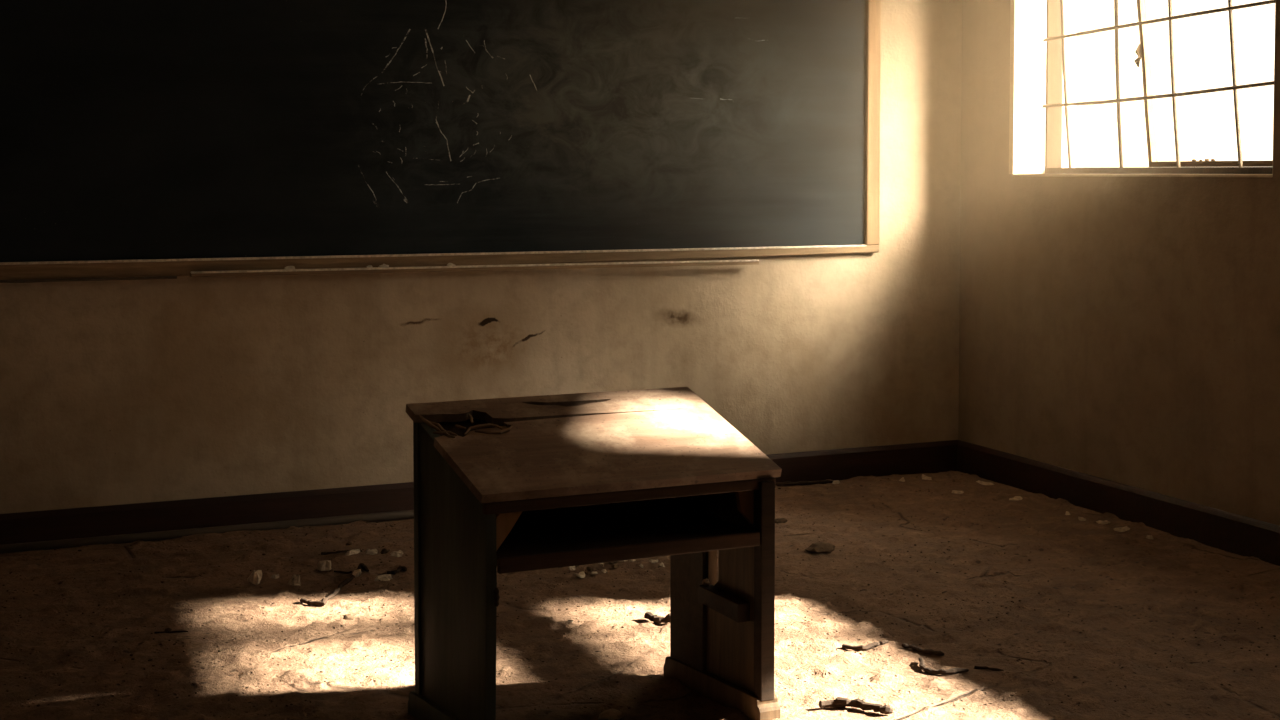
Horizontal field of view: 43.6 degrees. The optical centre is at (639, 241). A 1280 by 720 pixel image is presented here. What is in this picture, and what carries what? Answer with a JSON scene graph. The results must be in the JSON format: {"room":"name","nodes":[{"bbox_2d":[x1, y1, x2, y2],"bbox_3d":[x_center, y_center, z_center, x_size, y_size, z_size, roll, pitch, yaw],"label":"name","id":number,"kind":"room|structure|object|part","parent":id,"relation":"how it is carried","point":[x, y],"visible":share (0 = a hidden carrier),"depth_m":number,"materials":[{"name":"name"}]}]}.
{"room":"classroom","nodes":[
{"label":"classroom","id":0,"kind":"room"},
{"bbox_2d":[0,0,961,513],"bbox_3d":[-1.734,-0.484,6.513,7.750,3.700,0.250,-1,3,-23],"label":"wall","id":1,"kind":"structure","parent":0,"point":[113,392],"depth_m":6.84,"materials":[{"name":"paint"}]},
{"bbox_2d":[0,510,413,553],"bbox_3d":[-2.211,1.168,6.199,6.130,0.033,0.040,-1,3,-23],"label":"trim","id":2,"kind":"structure","parent":1,"relation":"attached to","point":[159,535],"depth_m":6.37,"materials":[{"name":"brown wood"}]},
{"bbox_2d":[0,0,880,282],"bbox_3d":[-0.955,-0.663,6.654,4.541,1.596,0.082,-1,3,-23],"label":"blackboard","id":3,"kind":"object","parent":1,"relation":"attached to","point":[140,139],"visible":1,"depth_m":6.71,"materials":[{"name":"stone"}]},
{"bbox_2d":[0,276,176,282],"bbox_3d":[-2.424,0.151,6.055,1.300,0.010,0.021,-1,3,-23],"label":"chalk tray","id":4,"kind":"object","parent":3,"relation":"on","point":[3,279],"depth_m":6.15,"materials":[{"name":"brown wood"}]},
{"bbox_3d":[-0.954,0.093,6.710,4.521,0.081,0.040,-1,3,-23],"label":"rail","id":5,"kind":"part","parent":3,"relation":"part of","materials":[{"name":"brown wood"}]},
{"bbox_2d":[190,261,758,276],"bbox_3d":[-0.621,0.112,6.809,2.510,0.023,0.041,-1,3,-23],"label":"chalk tray","id":6,"kind":"object","parent":3,"relation":"on","point":[394,266],"depth_m":6.66,"materials":[{"name":"brown wood"}]},
{"bbox_3d":[1.094,-0.707,7.544,0.072,1.445,0.042,-1,3,-23],"label":"rail","id":7,"kind":"part","parent":3,"relation":"part of","materials":[{"name":"brown wood"}]},
{"bbox_2d":[0,440,957,544],"bbox_3d":[-1.750,1.111,6.428,7.200,0.160,0.022,-1,3,-23],"label":"baseboard","id":8,"kind":"structure","parent":1,"relation":"attached to","point":[936,456],"depth_m":6.56,"materials":[{"name":"red paint"}]},
{"bbox_2d":[0,471,1279,719],"bbox_3d":[-0.097,1.346,2.476,7.350,0.021,8.800,-1,3,-23],"label":"floor","id":9,"kind":"structure","parent":0,"point":[1136,601],"depth_m":5.14,"materials":[{"name":"beige concrete"}]},
{"bbox_2d":[154,631,187,633],"bbox_3d":[-1.481,1.233,5.056,0.102,0.008,0.008,-1,3,-12],"label":"twig","id":10,"kind":"object","parent":9,"relation":"on","point":[160,631],"visible":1,"depth_m":5.05,"materials":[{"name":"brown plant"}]},
{"bbox_2d":[247,570,261,584],"bbox_3d":[-1.351,1.178,5.626,0.054,0.054,0.043,-2,3,-38],"label":"flake","id":11,"kind":"object","parent":9,"relation":"on","point":[255,577],"visible":1,"depth_m":5.62,"materials":[{"name":"beige paint"}]},
{"bbox_2d":[271,574,278,578],"bbox_3d":[-1.307,1.197,5.731,0.028,0.015,0.019,0,3,-2],"label":"flake","id":12,"kind":"object","parent":9,"relation":"on","point":[275,576],"visible":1,"depth_m":5.72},
{"bbox_2d":[288,574,300,585],"bbox_3d":[-1.212,1.189,5.607,0.039,0.042,0.044,-1,3,-21],"label":"flake","id":13,"kind":"object","parent":9,"relation":"on","point":[295,580],"visible":1,"depth_m":5.60,"materials":[{"name":"beige paint"}]},
{"bbox_2d":[316,560,331,570],"bbox_3d":[-1.150,1.173,5.815,0.058,0.040,0.036,-1,3,-14],"label":"flake","id":14,"kind":"object","parent":9,"relation":"on","point":[325,565],"visible":1,"depth_m":5.80,"materials":[{"name":"beige paint"}]},
{"bbox_2d":[300,563,368,605],"bbox_3d":[-1.054,1.197,5.612,0.097,0.033,0.509,0,3,11],"label":"twig","id":15,"kind":"object","parent":9,"relation":"on","point":[361,566],"visible":0.95,"depth_m":5.48,"materials":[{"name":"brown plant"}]},
{"bbox_2d":[321,550,361,554],"bbox_3d":[-1.131,1.178,6.079,0.158,0.024,0.057,-1,3,-17],"label":"twig","id":16,"kind":"object","parent":9,"relation":"on","point":[338,551],"visible":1,"depth_m":6.06,"materials":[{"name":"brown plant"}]},
{"bbox_2d":[343,614,353,619],"bbox_3d":[-0.949,1.221,5.205,0.037,0.018,0.027,-1,3,-23],"label":"rubble","id":17,"kind":"object","parent":9,"relation":"on","point":[347,616],"visible":1,"depth_m":5.20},
{"bbox_2d":[345,549,359,555],"bbox_3d":[-1.089,1.172,6.051,0.031,0.018,0.065,2,3,41],"label":"flake","id":18,"kind":"object","parent":9,"relation":"on","point":[356,551],"visible":1,"depth_m":6.04,"materials":[{"name":"beige paint"}]},
{"bbox_2d":[352,569,360,576],"bbox_3d":[-1.012,1.184,5.720,0.028,0.031,0.040,0,3,3],"label":"flake","id":19,"kind":"object","parent":9,"relation":"on","point":[356,573],"visible":1,"depth_m":5.71,"materials":[{"name":"beige paint"}]},
{"bbox_2d":[365,549,377,554],"bbox_3d":[-1.022,1.176,6.080,0.052,0.020,0.025,0,3,-7],"label":"flake","id":20,"kind":"object","parent":9,"relation":"on","point":[368,551],"visible":1,"depth_m":6.07,"materials":[{"name":"beige paint"}]},
{"bbox_2d":[374,574,391,580],"bbox_3d":[-0.915,1.197,5.704,0.068,0.020,0.024,-1,3,-16],"label":"flake","id":21,"kind":"object","parent":9,"relation":"on","point":[386,577],"visible":1,"depth_m":5.70,"materials":[{"name":"beige paint"}]},
{"bbox_2d":[380,548,389,553],"bbox_3d":[-0.972,1.182,6.111,0.037,0.023,0.029,-1,3,-23],"label":"rubble","id":22,"kind":"object","parent":9,"relation":"on","point":[383,551],"visible":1,"depth_m":6.10,"materials":[{"name":"brown stone"}]},
{"bbox_2d":[387,566,406,574],"bbox_3d":[-0.888,1.195,5.818,0.082,0.022,0.045,-2,3,-36],"label":"twig","id":23,"kind":"object","parent":9,"relation":"on","point":[400,568],"visible":0.98,"depth_m":5.82,"materials":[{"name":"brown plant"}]},
{"bbox_2d":[390,550,403,556],"bbox_3d":[-0.922,1.180,6.062,0.050,0.021,0.039,0,3,1],"label":"flake","id":24,"kind":"object","parent":9,"relation":"on","point":[399,553],"visible":1,"depth_m":6.05,"materials":[{"name":"beige paint"}]},
{"bbox_2d":[574,571,584,577],"bbox_3d":[-0.211,1.189,5.718,0.026,0.018,0.045,2,3,41],"label":"flake","id":25,"kind":"object","parent":9,"relation":"on","point":[581,574],"visible":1,"depth_m":5.71,"materials":[{"name":"beige paint"}]},
{"bbox_2d":[405,387,781,719],"bbox_3d":[-0.123,0.851,4.260,0.904,0.837,0.480,-1,3,-23],"label":"school desk","id":26,"kind":"object","parent":9,"relation":"on","point":[527,483],"visible":1,"depth_m":4.22,"materials":[{"name":"brown wood"}]},
{"bbox_3d":[-0.476,1.244,4.117,0.053,0.064,0.473,-2,3,-32],"label":"foot rail","id":27,"kind":"part","parent":26,"relation":"part of","materials":[{"name":"brown wood"}]},
{"bbox_3d":[-0.474,0.855,4.099,0.028,0.755,0.418,-2,3,-32],"label":"panel","id":28,"kind":"part","parent":26,"relation":"part of","materials":[{"name":"brown wood"}]},
{"bbox_3d":[-0.228,0.639,4.407,0.739,0.338,0.018,-1,3,-24],"label":"panel","id":29,"kind":"part","parent":26,"relation":"part of","materials":[{"name":"brown wood"}]},
{"bbox_2d":[496,506,753,558],"bbox_3d":[-0.124,0.774,4.249,0.801,0.018,0.419,-1,3,-23],"label":"shelf","id":30,"kind":"object","parent":26,"relation":"attached to","point":[595,532],"depth_m":4.21,"materials":[{"name":"brown wood"}]},
{"bbox_3d":[0.220,1.230,4.428,0.063,0.064,0.474,-2,3,-32],"label":"foot rail","id":31,"kind":"part","parent":26,"relation":"part of","materials":[{"name":"brown wood"}]},
{"bbox_3d":[0.223,0.836,4.409,0.026,0.746,0.421,-2,3,-32],"label":"panel","id":32,"kind":"part","parent":26,"relation":"part of","materials":[{"name":"brown wood"}]},
{"bbox_2d":[2,478,1277,719],"bbox_3d":[-0.032,1.213,5.457,4.005,0.027,3.046,-1,3,-23],"label":"grit","id":33,"kind":"object","parent":9,"relation":"on","point":[220,650],"visible":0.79,"depth_m":5.23,"materials":[{"name":"brown stone"}]},
{"bbox_2d":[644,611,669,623],"bbox_3d":[0.092,1.214,5.167,0.174,0.041,0.071,1,3,17],"label":"twig","id":34,"kind":"object","parent":9,"relation":"on","point":[656,619],"visible":0.61,"depth_m":5.15,"materials":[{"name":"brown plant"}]},
{"bbox_2d":[775,518,786,522],"bbox_3d":[0.577,1.159,6.654,0.076,0.023,0.041,-1,3,-23],"label":"rubble","id":35,"kind":"object","parent":9,"relation":"on","point":[777,520],"visible":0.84,"depth_m":6.64,"materials":[{"name":"stone"}]},
{"bbox_2d":[776,480,832,485],"bbox_3d":[0.761,1.122,7.442,0.295,0.023,0.030,0,3,-9],"label":"twig","id":36,"kind":"object","parent":9,"relation":"on","point":[819,481],"visible":0.91,"depth_m":7.43,"materials":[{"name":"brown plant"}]},
{"bbox_2d":[804,542,834,552],"bbox_3d":[0.693,1.163,6.093,0.134,0.036,0.083,-1,3,-23],"label":"rubble","id":37,"kind":"object","parent":9,"relation":"on","point":[819,547],"visible":1,"depth_m":6.07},
{"bbox_2d":[819,697,892,713],"bbox_3d":[0.585,1.252,4.322,0.204,0.032,0.053,1,3,21],"label":"twig","id":38,"kind":"object","parent":9,"relation":"on","point":[839,701],"visible":1,"depth_m":4.32,"materials":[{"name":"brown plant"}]},
{"bbox_2d":[842,640,888,649],"bbox_3d":[0.691,1.232,4.876,0.148,0.023,0.049,0,3,-7],"label":"twig","id":39,"kind":"object","parent":9,"relation":"on","point":[875,644],"visible":1,"depth_m":4.87,"materials":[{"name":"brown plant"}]},
{"bbox_2d":[902,643,943,655],"bbox_3d":[0.855,1.235,4.841,0.147,0.019,0.022,2,3,44],"label":"twig","id":40,"kind":"object","parent":9,"relation":"on","point":[905,645],"visible":1,"depth_m":4.83,"materials":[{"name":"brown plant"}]},
{"bbox_2d":[922,474,931,479],"bbox_3d":[1.351,1.111,7.546,0.046,0.019,0.089,0,3,9],"label":"flake","id":41,"kind":"object","parent":9,"relation":"on","point":[923,476],"visible":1,"depth_m":7.51,"materials":[{"name":"beige paint"}]},
{"bbox_2d":[918,657,968,674],"bbox_3d":[0.867,1.245,4.669,0.160,0.022,0.092,2,3,36],"label":"twig","id":42,"kind":"object","parent":9,"relation":"on","point":[922,666],"visible":1,"depth_m":4.64,"materials":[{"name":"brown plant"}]},
{"bbox_2d":[952,490,963,493],"bbox_3d":[1.427,1.124,7.190,0.060,0.018,0.033,0,3,-1],"label":"flake","id":43,"kind":"object","parent":9,"relation":"on","point":[953,491],"visible":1,"depth_m":7.18,"materials":[{"name":"beige paint"}]},
{"bbox_2d":[976,481,993,484],"bbox_3d":[1.602,1.117,7.405,0.048,0.020,0.086,-1,3,-31],"label":"flake","id":44,"kind":"object","parent":9,"relation":"on","point":[980,482],"visible":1,"depth_m":7.39,"materials":[{"name":"beige paint"}]},
{"bbox_2d":[974,666,1002,670],"bbox_3d":[1.023,1.249,4.680,0.090,0.012,0.019,1,3,30],"label":"twig","id":45,"kind":"object","parent":9,"relation":"on","point":[975,667],"visible":1,"depth_m":4.69,"materials":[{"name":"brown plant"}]},
{"bbox_2d":[1009,496,1022,500],"bbox_3d":[1.658,1.132,7.058,0.050,0.020,0.086,1,3,27],"label":"flake","id":46,"kind":"object","parent":9,"relation":"on","point":[1016,498],"visible":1,"depth_m":7.04,"materials":[{"name":"beige paint"}]},
{"bbox_2d":[1096,520,1109,523],"bbox_3d":[1.906,1.152,6.580,0.056,0.016,0.026,0,3,-6],"label":"flake","id":47,"kind":"object","parent":9,"relation":"on","point":[1099,521],"visible":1,"depth_m":6.57,"materials":[{"name":"beige paint"}]},
{"bbox_2d":[1114,526,1129,531],"bbox_3d":[1.946,1.160,6.469,0.083,0.019,0.045,0,3,-8],"label":"flake","id":48,"kind":"object","parent":9,"relation":"on","point":[1119,529],"visible":1,"depth_m":6.46,"materials":[{"name":"beige paint"}]},
{"bbox_2d":[958,0,1279,525],"bbox_3d":[3.401,-0.270,3.892,0.350,3.500,8.600,-1,3,-23],"label":"wall","id":49,"kind":"structure","parent":0,"point":[1124,330],"depth_m":6.74,"materials":[{"name":"paint"}]},
{"bbox_2d":[957,440,1279,565],"bbox_3d":[3.230,1.222,3.885,0.022,0.160,8.600,-1,3,-23],"label":"baseboard","id":50,"kind":"structure","parent":49,"relation":"attached to","point":[1209,526],"depth_m":6.66,"materials":[{"name":"red paint"}]},
{"bbox_2d":[1009,0,1275,176],"bbox_3d":[2.193,-0.973,6.707,0.360,1.401,1.644,-1,3,-23],"label":"window","id":51,"kind":"structure","parent":49,"relation":"in","point":[1043,33],"depth_m":7.38,"materials":[{"name":"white wood"}]},
{"bbox_3d":[2.240,-0.964,6.721,0.088,1.360,1.591,-1,3,-23],"label":"frame","id":52,"kind":"part","parent":51,"relation":"part of","materials":[{"name":"brown wood"}]},
{"bbox_2d":[1134,44,1140,66],"bbox_3d":[2.152,-0.805,6.913,0.021,0.100,0.036,-1,3,-23],"label":"dried leaf","id":53,"kind":"object","parent":51,"relation":"attached to","point":[1138,50],"visible":1,"depth_m":6.91,"materials":[{"name":"brown plant"}]},
{"bbox_3d":[2.237,-0.300,6.748,0.093,0.030,1.567,-1,3,-23],"label":"rail","id":54,"kind":"part","parent":51,"relation":"part of","materials":[{"name":"brown wood"}]}
]}

